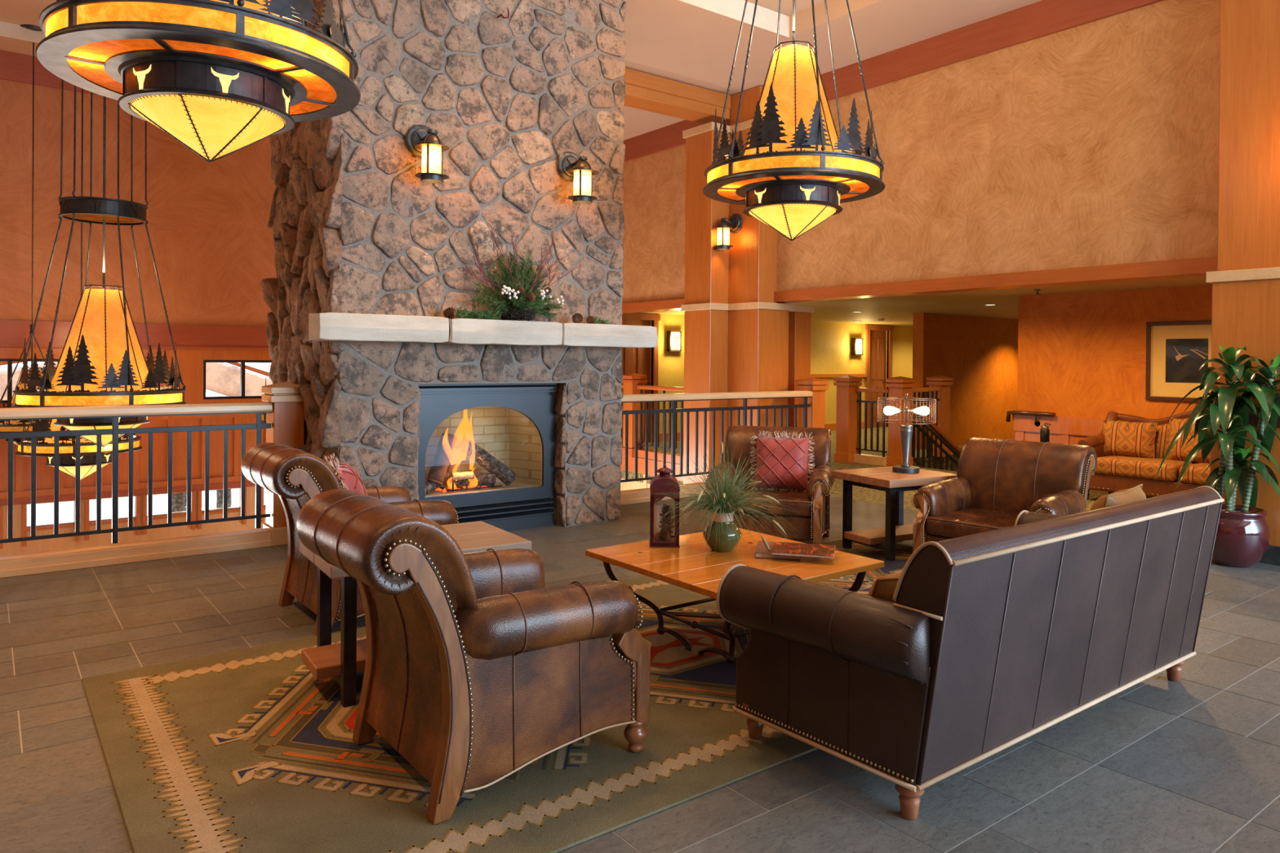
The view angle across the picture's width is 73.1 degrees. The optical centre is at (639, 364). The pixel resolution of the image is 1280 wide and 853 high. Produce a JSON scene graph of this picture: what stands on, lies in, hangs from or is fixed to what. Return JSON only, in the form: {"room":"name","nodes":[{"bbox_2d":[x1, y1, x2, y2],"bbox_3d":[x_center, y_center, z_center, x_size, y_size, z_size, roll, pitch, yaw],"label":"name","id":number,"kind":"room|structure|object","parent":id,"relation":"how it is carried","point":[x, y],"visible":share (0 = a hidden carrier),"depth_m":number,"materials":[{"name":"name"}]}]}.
{"room":"hotel lobby","nodes":[
{"label":"hotel lobby","id":0,"kind":"room"},
{"bbox_2d":[0,79,276,555],"bbox_3d":[-5.910,0.636,9.993,12.700,7.920,0.250,0,0,-37],"label":"wall","id":1,"kind":"structure","parent":0,"point":[211,241],"depth_m":9.95,"materials":[{"name":"paint"}]},
{"bbox_2d":[0,358,58,403],"bbox_3d":[-6.756,0.170,9.249,0.910,0.475,0.060,0,0,-37],"label":"window","id":2,"kind":"structure","parent":1,"relation":"in","point":[9,361],"depth_m":9.23,"materials":[{"name":"clear glass"}]},
{"bbox_2d":[0,413,266,499],"bbox_3d":[-5.908,0.989,9.823,12.500,0.885,0.030,0,0,-37],"label":"trim","id":3,"kind":"structure","parent":1,"relation":"attached to","point":[20,492],"depth_m":10.04,"materials":[{"name":"brown wood"}]},
{"bbox_2d":[0,486,266,549],"bbox_3d":[-5.778,1.725,9.937,4.390,0.465,0.060,0,0,-37],"label":"trim","id":4,"kind":"structure","parent":1,"relation":"attached to","point":[144,518],"depth_m":9.92,"materials":[{"name":"brown wood"}]},
{"bbox_2d":[0,49,268,506],"bbox_3d":[-5.883,-0.913,9.800,12.500,4.820,0.060,0,0,-37],"label":"trim","id":5,"kind":"structure","parent":1,"relation":"attached to","point":[14,66],"depth_m":9.65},
{"bbox_2d":[203,360,271,399],"bbox_3d":[-4.906,0.178,10.657,0.900,0.475,0.060,0,0,-37],"label":"window","id":6,"kind":"structure","parent":1,"relation":"in","point":[242,362],"depth_m":10.61,"materials":[{"name":"clear glass"}]},
{"bbox_2d":[620,456,683,481],"bbox_3d":[0.392,1.442,11.813,0.060,0.232,4.500,0,0,-37],"label":"trim","id":7,"kind":"structure","parent":1,"relation":"attached to","point":[631,461],"depth_m":12.24,"materials":[{"name":"brown wood"}]},
{"bbox_2d":[0,0,1041,140],"bbox_3d":[-0.652,-3.410,3.516,12.200,0.330,16.850,0,0,-37],"label":"ceiling","id":8,"kind":"structure","parent":0,"point":[676,40],"depth_m":8.51,"materials":[{"name":"paint"}]},
{"bbox_2d":[0,24,50,446],"bbox_3d":[-6.260,-1.280,8.894,0.808,4.363,0.808,1,0,15],"label":"chandelier","id":9,"kind":"object","parent":8,"relation":"hanging from","point":[6,426],"visible":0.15,"depth_m":8.81,"materials":[{"name":"grey metal"}]},
{"bbox_2d":[14,88,142,480],"bbox_3d":[-5.759,-1.132,8.900,1.104,4.650,1.104,1,0,15],"label":"chandelier","id":10,"kind":"object","parent":8,"relation":"hanging from","point":[67,444],"visible":0.34,"depth_m":8.63,"materials":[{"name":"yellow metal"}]},
{"bbox_2d":[10,79,187,447],"bbox_3d":[-4.827,-1.350,7.772,1.347,4.187,1.347,0,0,-23],"label":"chandelier","id":11,"kind":"object","parent":8,"relation":"hanging from","point":[103,362],"visible":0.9,"depth_m":7.56,"materials":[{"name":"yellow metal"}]},
{"bbox_2d":[35,0,360,162],"bbox_3d":[-2.014,-2.206,4.054,1.347,2.506,1.347,0,0,1],"label":"chandelier","id":12,"kind":"object","parent":8,"relation":"hanging from","point":[220,77],"visible":1,"depth_m":3.76,"materials":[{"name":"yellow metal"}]},
{"bbox_2d":[0,0,789,43],"bbox_3d":[-4.124,-3.395,7.378,10.350,0.210,4.910,0,0,-37],"label":"trim","id":13,"kind":"structure","parent":8,"relation":"attached to","point":[766,19],"depth_m":8.34,"materials":[{"name":"paint"}]},
{"bbox_2d":[623,67,730,124],"bbox_3d":[-0.099,-3.128,9.765,2.730,0.285,0.380,0,0,-37],"label":"ceiling beam","id":14,"kind":"structure","parent":8,"relation":"attached to","point":[643,91],"depth_m":9.98,"materials":[{"name":"brown wood"}]},
{"bbox_2d":[702,0,885,240],"bbox_3d":[1.154,-2.191,6.488,1.347,2.512,1.347,1,0,29],"label":"chandelier","id":15,"kind":"object","parent":8,"relation":"hanging from","point":[793,173],"visible":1,"depth_m":6.20,"materials":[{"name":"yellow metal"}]},
{"bbox_2d":[620,478,649,490],"bbox_3d":[-4.233,3.145,8.189,12.200,2.950,4.700,0,0,-37],"label":"wall","id":16,"kind":"structure","parent":0,"point":[628,485],"depth_m":12.54,"materials":[{"name":"beige paint"}]},
{"bbox_2d":[0,426,1279,852],"bbox_3d":[3.201,1.565,6.601,22.100,0.350,17.000,0,0,-37],"label":"floor","id":17,"kind":"structure","parent":0,"point":[1191,764],"depth_m":3.15,"materials":[{"name":"tile"}]},
{"bbox_2d":[0,402,272,577],"bbox_3d":[-3.689,0.806,5.744,2.330,1.062,0.165,0,0,-37],"label":"railing","id":18,"kind":"object","parent":17,"relation":"on","point":[31,563],"visible":0.98,"depth_m":5.85,"materials":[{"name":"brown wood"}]},
{"bbox_2d":[261,382,304,546],"bbox_3d":[-2.696,0.735,6.553,0.279,1.212,0.279,0,0,-37],"label":"newel post","id":19,"kind":"object","parent":17,"relation":"on","point":[286,419],"visible":0.62,"depth_m":6.45,"materials":[{"name":"brown wood"}]},
{"bbox_2d":[240,442,458,635],"bbox_3d":[-1.581,0.896,4.789,1.049,0.929,0.818,0,0,-37],"label":"armchair","id":20,"kind":"object","parent":17,"relation":"on","point":[296,476],"visible":0.46,"depth_m":4.55,"materials":[{"name":"brown leather"}]},
{"bbox_2d":[240,442,342,531],"bbox_3d":[-1.840,0.734,4.590,0.387,0.600,0.700,0,0,-37],"label":"backrest","id":21,"kind":"object","parent":20,"relation":"on","point":[297,476],"depth_m":4.34,"materials":[{"name":"brown leather"}]},
{"bbox_2d":[324,453,367,495],"bbox_3d":[-1.601,0.742,4.718,0.277,0.501,0.519,0,0,-23],"label":"cushion","id":22,"kind":"object","parent":20,"relation":"on","point":[348,477],"visible":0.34,"depth_m":4.57,"materials":[{"name":"red fabric"}]},
{"bbox_2d":[621,373,647,457],"bbox_3d":[-0.093,0.724,12.504,0.279,1.212,0.279,0,0,-37],"label":"newel post","id":23,"kind":"object","parent":17,"relation":"on","point":[630,381],"visible":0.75,"depth_m":12.41,"materials":[{"name":"brown wood"}]},
{"bbox_2d":[81,539,1213,852],"bbox_3d":[0.559,1.373,4.510,5.680,0.013,2.325,0,0,-37],"label":"rug","id":24,"kind":"object","parent":17,"relation":"on","point":[243,750],"visible":0.32,"depth_m":2.98,"materials":[{"name":"green fabric"}]},
{"bbox_2d":[299,520,531,707],"bbox_3d":[-0.991,1.066,3.807,0.900,0.585,0.560,0,0,-33],"label":"end table","id":25,"kind":"object","parent":24,"relation":"on","point":[342,661],"visible":0.46,"depth_m":3.62,"materials":[{"name":"brown wood"}]},
{"bbox_2d":[301,638,366,679],"bbox_3d":[-0.993,1.238,3.808,0.900,0.049,0.270,0,0,-33],"label":"shelf","id":26,"kind":"object","parent":25,"relation":"attached to","point":[322,662],"depth_m":3.56,"materials":[{"name":"brown wood"}]},
{"bbox_2d":[296,488,651,824],"bbox_3d":[-0.578,0.902,3.033,1.049,0.929,0.818,0,0,-37],"label":"armchair","id":27,"kind":"object","parent":24,"relation":"on","point":[477,670],"visible":1,"depth_m":2.77,"materials":[{"name":"brown leather"}]},
{"bbox_2d":[296,488,476,671],"bbox_3d":[-0.837,0.740,2.834,0.387,0.600,0.700,0,0,-37],"label":"backrest","id":28,"kind":"object","parent":27,"relation":"on","point":[415,581],"depth_m":2.63,"materials":[{"name":"brown leather"}]},
{"bbox_2d":[585,528,884,663],"bbox_3d":[0.444,1.147,4.216,1.030,0.436,1.030,0,0,-37],"label":"coffee table","id":29,"kind":"object","parent":24,"relation":"on","point":[702,573],"visible":0.49,"depth_m":4.09,"materials":[{"name":"brown wood"}]},
{"bbox_2d":[648,464,679,547],"bbox_3d":[0.127,0.719,4.453,0.154,0.412,0.154,0,0,0],"label":"lantern","id":30,"kind":"object","parent":29,"relation":"on","point":[660,482],"visible":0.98,"depth_m":4.38,"materials":[{"name":"red metal"}]},
{"bbox_2d":[653,503,663,540],"bbox_3d":[0.097,0.811,4.467,0.048,0.183,0.048,0,0,-37],"label":"candle","id":31,"kind":"object","parent":30,"relation":"in","point":[656,512],"visible":0.86,"depth_m":4.45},
{"bbox_2d":[658,503,675,537],"bbox_3d":[0.135,0.812,4.467,0.095,0.183,0.096,0,0,-37],"label":"pine cone","id":32,"kind":"object","parent":30,"relation":"in","point":[668,526],"visible":0.8,"depth_m":4.44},
{"bbox_2d":[702,510,742,551],"bbox_3d":[0.413,0.832,4.333,0.195,0.193,0.195,0,0,-37],"label":"vase","id":33,"kind":"object","parent":29,"relation":"on","point":[712,542],"visible":0.83,"depth_m":4.27,"materials":[{"name":"green ceramic"}]},
{"bbox_2d":[642,428,795,557],"bbox_3d":[0.399,0.654,4.324,0.786,0.690,0.816,0,0,-6],"label":"ornamental grass","id":34,"kind":"object","parent":33,"relation":"in","point":[726,501],"depth_m":4.28,"materials":[{"name":"plant"}]},
{"bbox_2d":[755,541,800,559],"bbox_3d":[0.686,0.918,4.273,0.215,0.026,0.273,1,0,11],"label":"book","id":35,"kind":"object","parent":29,"relation":"on","point":[762,551],"visible":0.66,"depth_m":4.16,"materials":[{"name":"paper"}]},
{"bbox_2d":[770,542,835,559],"bbox_3d":[0.793,0.897,4.178,0.293,0.016,0.235,1,0,15],"label":"book","id":36,"kind":"object","parent":35,"relation":"on","point":[780,548],"visible":1,"depth_m":4.13,"materials":[{"name":"paper"}]},
{"bbox_2d":[831,466,957,560],"bbox_3d":[1.883,1.082,6.371,0.740,0.573,0.600,0,0,-28],"label":"end table","id":37,"kind":"object","parent":24,"relation":"on","point":[881,478],"visible":0.76,"depth_m":6.22,"materials":[{"name":"brown wood"}]},
{"bbox_2d":[844,524,913,545],"bbox_3d":[1.881,1.248,6.372,0.740,0.049,0.270,0,0,-28],"label":"shelf","id":38,"kind":"object","parent":37,"relation":"attached to","point":[874,536],"depth_m":6.25,"materials":[{"name":"brown wood"}]},
{"bbox_2d":[877,392,936,473],"bbox_3d":[1.979,0.503,6.413,0.422,0.585,0.422,0,0,-37],"label":"table lamp","id":39,"kind":"object","parent":37,"relation":"on","point":[906,429],"visible":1,"depth_m":6.38,"materials":[{"name":"grey metal"}]},
{"bbox_2d":[911,437,1097,552],"bbox_3d":[2.412,0.949,5.702,0.965,0.854,0.928,0,0,-44],"label":"armchair","id":40,"kind":"object","parent":24,"relation":"on","point":[997,480],"visible":0.55,"depth_m":5.72,"materials":[{"name":"brown leather"}]},
{"bbox_2d":[926,507,1018,537],"bbox_3d":[2.304,1.052,5.598,0.593,0.117,0.675,0,0,-44],"label":"seat cushion","id":41,"kind":"object","parent":40,"relation":"on","point":[953,522],"depth_m":5.57,"materials":[{"name":"brown leather"}]},
{"bbox_2d":[956,437,1097,514],"bbox_3d":[2.629,0.802,5.911,0.356,0.552,0.827,0,0,-44],"label":"backrest","id":42,"kind":"object","parent":40,"relation":"on","point":[1008,476],"depth_m":5.81,"materials":[{"name":"brown leather"}]},
{"bbox_2d":[636,385,684,465],"bbox_3d":[0.487,0.818,11.741,0.120,1.040,1.680,0,0,-37],"label":"railing","id":43,"kind":"object","parent":17,"relation":"on","point":[641,452],"visible":0.39,"depth_m":12.03,"materials":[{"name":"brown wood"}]},
{"bbox_2d":[620,390,813,505],"bbox_3d":[0.699,0.824,9.084,3.200,1.062,0.165,0,0,-37],"label":"railing","id":44,"kind":"object","parent":17,"relation":"on","point":[636,495],"visible":0.43,"depth_m":8.88,"materials":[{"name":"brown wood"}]},
{"bbox_2d":[704,425,834,544],"bbox_3d":[1.044,0.939,6.772,0.938,0.864,0.975,1,0,16],"label":"armchair","id":45,"kind":"object","parent":17,"relation":"on","point":[811,520],"visible":0.58,"depth_m":6.43,"materials":[{"name":"brown leather"}]},
{"bbox_2d":[733,486,813,516],"bbox_3d":[1.002,1.044,6.627,0.683,0.118,0.600,1,0,16],"label":"seat cushion","id":46,"kind":"object","parent":45,"relation":"on","point":[799,501],"depth_m":6.34,"materials":[{"name":"brown leather"}]},
{"bbox_2d":[724,425,831,487],"bbox_3d":[1.128,0.789,7.064,0.836,0.558,0.360,1,0,16],"label":"backrest","id":47,"kind":"object","parent":45,"relation":"on","point":[742,435],"depth_m":7.00,"materials":[{"name":"brown leather"}]},
{"bbox_2d":[749,430,815,492],"bbox_3d":[1.122,0.778,6.823,0.521,0.515,0.263,1,0,16],"label":"cushion","id":48,"kind":"object","parent":45,"relation":"on","point":[792,455],"visible":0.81,"depth_m":6.75,"materials":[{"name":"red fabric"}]},
{"bbox_2d":[795,377,828,427],"bbox_3d":[2.025,0.754,10.183,0.279,1.212,0.279,0,0,-37],"label":"newel post","id":49,"kind":"object","parent":17,"relation":"on","point":[816,411],"visible":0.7,"depth_m":10.09,"materials":[{"name":"brown wood"}]},
{"bbox_2d":[833,375,862,463],"bbox_3d":[2.902,0.751,12.069,0.279,1.212,0.279,0,0,-37],"label":"newel post","id":50,"kind":"object","parent":17,"relation":"on","point":[847,407],"visible":0.97,"depth_m":11.98,"materials":[{"name":"brown wood"}]},
{"bbox_2d":[853,387,888,466],"bbox_3d":[3.173,0.840,11.811,0.120,1.040,0.500,0,0,-37],"label":"railing","id":51,"kind":"object","parent":17,"relation":"on","point":[860,458],"visible":0.98,"depth_m":11.80,"materials":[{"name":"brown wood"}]},
{"bbox_2d":[885,376,915,466],"bbox_3d":[3.493,0.758,11.589,0.279,1.212,0.279,0,0,-37],"label":"newel post","id":52,"kind":"object","parent":17,"relation":"on","point":[899,386],"visible":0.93,"depth_m":11.51,"materials":[{"name":"brown wood"}]},
{"bbox_2d":[926,375,953,457],"bbox_3d":[4.478,0.759,12.904,0.279,1.212,0.279,0,0,-37],"label":"newel post","id":53,"kind":"object","parent":17,"relation":"on","point":[944,382],"visible":0.73,"depth_m":12.81,"materials":[{"name":"brown wood"}]},
{"bbox_2d":[911,386,941,460],"bbox_3d":[3.993,0.836,12.253,0.090,1.018,1.404,1,0,38],"label":"railing","id":54,"kind":"object","parent":53,"relation":"attached to","point":[931,389],"visible":0.52,"depth_m":12.45,"materials":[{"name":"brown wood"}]},
{"bbox_2d":[716,485,1224,820],"bbox_3d":[1.434,0.957,3.465,2.229,0.871,0.910,0,0,-37],"label":"sofa","id":55,"kind":"object","parent":17,"relation":"on","point":[989,641],"visible":1,"depth_m":2.87,"materials":[{"name":"leather"}]},
{"bbox_2d":[867,572,901,602],"bbox_3d":[0.925,0.831,2.918,0.407,0.285,0.225,0,0,-19],"label":"throw pillow","id":56,"kind":"object","parent":55,"relation":"on","point":[884,587],"visible":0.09,"depth_m":2.78,"materials":[{"name":"beige fabric"}]},
{"bbox_2d":[1089,484,1146,510],"bbox_3d":[2.116,0.763,3.866,0.221,0.425,0.507,1,0,45],"label":"throw pillow","id":57,"kind":"object","parent":55,"relation":"on","point":[1134,494],"visible":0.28,"depth_m":3.75,"materials":[{"name":"beige fabric"}]},
{"bbox_2d":[1040,422,1050,442],"bbox_3d":[4.527,1.014,9.652,0.220,0.740,0.220,0,0,-37],"label":"canister","id":58,"kind":"object","parent":17,"relation":"on","point":[1044,431],"visible":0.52,"depth_m":9.61,"materials":[{"name":"grey metal"}]},
{"bbox_2d":[1077,410,1209,500],"bbox_3d":[5.359,0.918,8.368,0.750,0.960,1.880,0,0,-37],"label":"sofa","id":59,"kind":"object","parent":17,"relation":"on","point":[1113,473],"visible":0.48,"depth_m":8.55,"materials":[{"name":"fabric"}]},
{"bbox_2d":[1102,420,1157,458],"bbox_3d":[5.039,0.767,8.903,0.506,0.367,0.204,1,0,45],"label":"cushion","id":60,"kind":"object","parent":59,"relation":"on","point":[1131,439],"visible":0.99,"depth_m":8.83,"materials":[{"name":"fabric"}]},
{"bbox_2d":[1094,455,1195,481],"bbox_3d":[5.039,1.026,8.631,0.560,0.165,0.785,0,0,-37],"label":"seat cushion","id":61,"kind":"object","parent":59,"relation":"on","point":[1112,467],"depth_m":8.47,"materials":[{"name":"fabric"}]},
{"bbox_2d":[1166,417,1210,463],"bbox_3d":[5.440,0.747,8.442,0.204,0.419,0.526,0,0,-33],"label":"cushion","id":62,"kind":"object","parent":59,"relation":"on","point":[1177,453],"visible":0.41,"depth_m":8.48,"materials":[{"name":"fabric"}]},
{"bbox_2d":[1179,462,1209,484],"bbox_3d":[5.527,1.034,7.990,0.560,0.165,0.785,0,0,-37],"label":"seat cushion","id":63,"kind":"object","parent":59,"relation":"on","point":[1193,475],"depth_m":8.04,"materials":[{"name":"fabric"}]},
{"bbox_2d":[1211,503,1271,568],"bbox_3d":[4.166,1.203,6.062,0.430,0.395,0.430,0,0,-37],"label":"planter","id":64,"kind":"object","parent":17,"relation":"on","point":[1242,540],"visible":0.71,"depth_m":5.89,"materials":[{"name":"red ceramic"}]},
{"bbox_2d":[1155,344,1279,512],"bbox_3d":[4.163,0.487,5.966,0.570,1.260,0.968,0,0,-37],"label":"plant","id":65,"kind":"object","parent":64,"relation":"in","point":[1230,411],"visible":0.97,"depth_m":6.02,"materials":[{"name":"green plant"}]},
{"bbox_2d":[1205,0,1279,565],"bbox_3d":[5.141,-0.900,6.138,1.190,4.614,1.560,0,0,-37],"label":"column","id":66,"kind":"structure","parent":17,"relation":"on","point":[1246,282],"depth_m":6.22,"materials":[{"name":"brown wood"}]},
{"bbox_2d":[628,312,912,441],"bbox_3d":[2.900,0.230,16.912,10.100,2.200,0.200,0,0,-37],"label":"wall","id":67,"kind":"structure","parent":0,"point":[830,342],"depth_m":17.52,"materials":[{"name":"yellow paint"}]},
{"bbox_2d":[621,312,660,444],"bbox_3d":[-0.059,0.223,14.566,0.890,2.190,0.150,0,0,-37],"label":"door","id":68,"kind":"structure","parent":67,"relation":"in","point":[634,360],"depth_m":14.67,"materials":[{"name":"brown wood"}]},
{"bbox_2d":[666,330,681,351],"bbox_3d":[0.592,-0.413,14.961,0.254,0.354,0.098,0,0,-37],"label":"wall light","id":69,"kind":"object","parent":67,"relation":"attached to","point":[673,337],"visible":1,"depth_m":14.91,"materials":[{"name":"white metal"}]},
{"bbox_2d":[851,337,863,355],"bbox_3d":[4.523,-0.383,17.953,0.254,0.354,0.098,0,0,-37],"label":"wall light","id":70,"kind":"object","parent":67,"relation":"attached to","point":[856,343],"visible":1,"depth_m":17.90,"materials":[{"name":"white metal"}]},
{"bbox_2d":[865,324,893,428],"bbox_3d":[5.086,0.244,18.481,0.920,2.190,0.150,0,0,-37],"label":"door","id":71,"kind":"structure","parent":67,"relation":"in","point":[876,340],"depth_m":18.52,"materials":[{"name":"brown wood"}]},
{"bbox_2d":[622,0,1220,303],"bbox_3d":[2.341,-2.044,9.485,0.200,2.420,10.500,0,0,-37],"label":"wall","id":72,"kind":"structure","parent":0,"point":[1095,143],"depth_m":7.83,"materials":[{"name":"orange paint"}]},
{"bbox_2d":[623,0,1164,162],"bbox_3d":[2.266,-3.099,9.391,0.040,0.310,10.460,0,0,-37],"label":"trim","id":73,"kind":"structure","parent":72,"relation":"attached to","point":[1042,18],"depth_m":8.34,"materials":[{"name":"paint"}]},
{"bbox_2d":[622,256,1217,313],"bbox_3d":[1.846,-0.806,10.104,0.270,0.120,8.860,0,0,-37],"label":"trim","id":74,"kind":"structure","parent":72,"relation":"attached to","point":[1192,267],"depth_m":7.99,"materials":[{"name":"brown wood"}]},
{"bbox_2d":[642,275,1212,326],"bbox_3d":[6.108,-0.921,12.868,9.900,0.200,10.100,0,0,-37],"label":"ceiling","id":75,"kind":"structure","parent":0,"point":[898,310],"depth_m":11.72,"materials":[{"name":"paint"}]},
{"bbox_2d":[912,312,1017,448],"bbox_3d":[6.141,1.516,15.247,4.150,4.700,0.200,0,0,-37],"label":"wall","id":76,"kind":"structure","parent":0,"point":[980,353],"depth_m":14.75,"materials":[{"name":"orange paint"}]},
{"bbox_2d":[658,373,923,449],"bbox_3d":[4.632,0.774,16.037,8.400,1.150,3.300,0,0,-37],"label":"trim","id":77,"kind":"structure","parent":76,"relation":"attached to","point":[832,427],"depth_m":17.16,"materials":[{"name":"brown wood"}]},
{"bbox_2d":[1017,284,1212,418],"bbox_3d":[8.091,1.459,10.415,10.100,4.900,4.150,0,0,-37],"label":"wall","id":78,"kind":"structure","parent":0,"point":[1081,354],"depth_m":9.55,"materials":[{"name":"orange paint"}]},
{"bbox_2d":[1005,410,1055,426],"bbox_3d":[4.552,0.628,10.078,0.090,0.175,0.595,0,0,-39],"label":"handrail","id":79,"kind":"object","parent":78,"relation":"attached to","point":[1035,414],"visible":1,"depth_m":10.04,"materials":[{"name":"brown wood"}]},
{"bbox_2d":[1012,414,1151,497],"bbox_3d":[6.293,1.001,9.192,1.645,0.800,3.990,0,0,-37],"label":"trim","id":80,"kind":"structure","parent":78,"relation":"attached to","point":[1063,429],"depth_m":9.83,"materials":[{"name":"brown wood"}]},
{"bbox_2d":[1145,320,1211,401],"bbox_3d":[5.583,-0.038,8.809,0.035,0.820,0.770,0,0,-37],"label":"framed picture","id":81,"kind":"object","parent":78,"relation":"attached to","point":[1176,351],"visible":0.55,"depth_m":8.89,"materials":[{"name":"brown wood"}]},
{"bbox_2d":[1165,338,1208,382],"bbox_3d":[5.585,-0.043,8.817,0.004,0.450,0.390,0,0,-37],"label":"print","id":82,"kind":"object","parent":81,"relation":"attached to","point":[1184,357],"depth_m":8.82},
{"bbox_3d":[1.212,4.360,8.953,22.800,1.000,10.100,0,0,-37],"label":"floor","id":83,"kind":"structure","parent":0,"visible":0},
{"bbox_2d":[260,0,626,527],"bbox_3d":[-1.670,0.686,7.380,2.607,7.918,1.661,0,0,-37],"label":"stone chimney","id":84,"kind":"object","parent":83,"relation":"on","point":[355,229],"visible":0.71,"depth_m":6.65,"materials":[{"name":"stone"}]},
{"bbox_2d":[405,124,448,183],"bbox_3d":[-1.519,-1.546,6.240,0.244,0.447,0.320,0,0,-37],"label":"wall lantern","id":85,"kind":"object","parent":84,"relation":"attached to","point":[423,141],"visible":1,"depth_m":6.17,"materials":[{"name":"grey metal"}]},
{"bbox_2d":[308,312,657,347],"bbox_3d":[-1.059,-0.250,6.685,2.860,0.196,0.263,0,0,-37],"label":"mantel","id":86,"kind":"object","parent":84,"relation":"attached to","point":[327,326],"visible":1,"depth_m":6.39,"materials":[{"name":"stone"}]},
{"bbox_2d":[453,305,502,319],"bbox_3d":[-1.220,-0.394,6.495,0.426,0.107,0.169,0,0,-32],"label":"garland","id":87,"kind":"object","parent":86,"relation":"on","point":[464,314],"visible":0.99,"depth_m":6.48},
{"bbox_2d":[501,308,536,320],"bbox_3d":[-0.952,-0.390,6.757,0.276,0.094,0.274,0,0,-37],"label":"bowl","id":88,"kind":"object","parent":86,"relation":"on","point":[514,313],"visible":0.96,"depth_m":6.65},
{"bbox_2d":[460,224,582,319],"bbox_3d":[-0.905,-0.709,6.703,1.100,0.716,0.346,0,0,-37],"label":"arrangement","id":89,"kind":"object","parent":86,"relation":"on","point":[518,296],"visible":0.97,"depth_m":6.67,"materials":[{"name":"green plant"}]},
{"bbox_2d":[417,382,556,531],"bbox_3d":[-1.382,0.749,7.119,1.243,1.200,0.610,0,0,-37],"label":"firebox","id":90,"kind":"object","parent":84,"relation":"in","point":[513,423],"visible":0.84,"depth_m":7.14,"materials":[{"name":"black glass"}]},
{"bbox_2d":[425,479,440,494],"bbox_3d":[-1.670,0.962,6.829,0.090,0.113,0.241,1,0,17],"label":"log","id":91,"kind":"object","parent":90,"relation":"in","point":[430,486],"visible":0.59,"depth_m":6.79,"materials":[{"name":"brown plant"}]},
{"bbox_2d":[426,432,456,485],"bbox_3d":[-1.591,0.757,6.942,0.137,0.417,0.294,1,0,26],"label":"log","id":92,"kind":"object","parent":91,"relation":"on","point":[441,461],"visible":0.83,"depth_m":6.88,"materials":[{"name":"brown wood"}]},
{"bbox_2d":[442,409,478,488],"bbox_3d":[-1.445,0.654,6.974,0.314,0.690,0.138,0,0,-37],"label":"flame","id":93,"kind":"object","parent":90,"relation":"in","point":[464,433],"visible":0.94,"depth_m":6.94,"materials":[{"name":"orange"}]},
{"bbox_2d":[443,471,496,486],"bbox_3d":[-1.398,0.934,7.065,0.421,0.137,0.116,0,0,-26],"label":"log","id":94,"kind":"object","parent":90,"relation":"in","point":[486,478],"visible":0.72,"depth_m":7.06,"materials":[{"name":"brown wood"}]},
{"bbox_2d":[460,439,516,485],"bbox_3d":[-1.274,0.790,7.127,0.527,0.438,0.128,0,0,-28],"label":"log","id":95,"kind":"object","parent":90,"relation":"in","point":[486,460],"visible":0.84,"depth_m":7.10,"materials":[{"name":"brown wood"}]},
{"bbox_2d":[557,151,597,204],"bbox_3d":[-0.488,-1.542,7.024,0.244,0.447,0.320,0,0,-37],"label":"wall lantern","id":96,"kind":"object","parent":84,"relation":"attached to","point":[572,167],"visible":1,"depth_m":6.96,"materials":[{"name":"grey metal"}]},
{"bbox_2d":[680,85,814,484],"bbox_3d":[1.371,0.694,10.696,1.400,7.915,1.050,0,0,-37],"label":"column","id":97,"kind":"structure","parent":83,"relation":"on","point":[737,338],"depth_m":10.36,"materials":[{"name":"brown wood"}]},
{"bbox_2d":[713,213,742,249],"bbox_3d":[1.022,-1.597,10.271,0.320,0.447,0.244,0,0,-37],"label":"wall lantern","id":98,"kind":"object","parent":97,"relation":"attached to","point":[734,224],"visible":1,"depth_m":10.22,"materials":[{"name":"grey metal"}]},
{"bbox_3d":[5.019,2.709,12.051,2.700,2.330,2.150,0,0,-37],"label":"stairs","id":99,"kind":"structure","parent":83,"relation":"on","visible":0},
{"bbox_2d":[911,402,961,471],"bbox_3d":[4.577,1.573,12.323,2.403,2.147,0.140,0,0,-37],"label":"railing","id":100,"kind":"object","parent":99,"relation":"on","point":[933,428],"visible":0.38,"depth_m":11.93,"materials":[{"name":"black metal"}]},
{"label":"outside","id":101,"kind":"structure","parent":0,"visible":0},
{"bbox_2d":[205,362,272,396],"bbox_3d":[-5.865,0.041,12.911,3.010,1.992,2.350,0,0,-37],"label":"porch roof","id":102,"kind":"structure","parent":101,"point":[222,379],"depth_m":11.77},
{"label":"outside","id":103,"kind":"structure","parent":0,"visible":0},
{"bbox_2d":[0,361,57,399],"bbox_3d":[-8.656,0.391,10.383,3.689,1.518,1.600,0,0,-37],"label":"porch roof","id":104,"kind":"structure","parent":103,"point":[3,371],"depth_m":10.29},
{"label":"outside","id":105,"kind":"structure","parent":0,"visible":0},
{"bbox_2d":[26,488,266,524],"bbox_3d":[-9.020,1.677,15.148,20.000,1.020,9.000,0,0,-37],"label":"snow bank","id":106,"kind":"object","parent":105,"point":[44,512],"visible":0.02,"depth_m":11.94,"materials":[{"name":"snow"}]},
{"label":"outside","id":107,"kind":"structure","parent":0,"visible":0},
{"bbox_2d":[172,492,185,511],"bbox_3d":[-6.108,1.987,11.335,0.230,2.604,0.220,0,0,-37],"label":"trunk","id":108,"kind":"object","parent":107,"point":[178,499],"visible":0.14,"depth_m":11.27,"materials":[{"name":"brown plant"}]},
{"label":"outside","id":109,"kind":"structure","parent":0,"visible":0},
{"bbox_2d":[216,488,231,508],"bbox_3d":[-5.609,1.989,11.589,0.210,2.604,0.198,0,0,-37],"label":"trunk","id":110,"kind":"object","parent":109,"point":[219,492],"visible":0.15,"depth_m":11.52,"materials":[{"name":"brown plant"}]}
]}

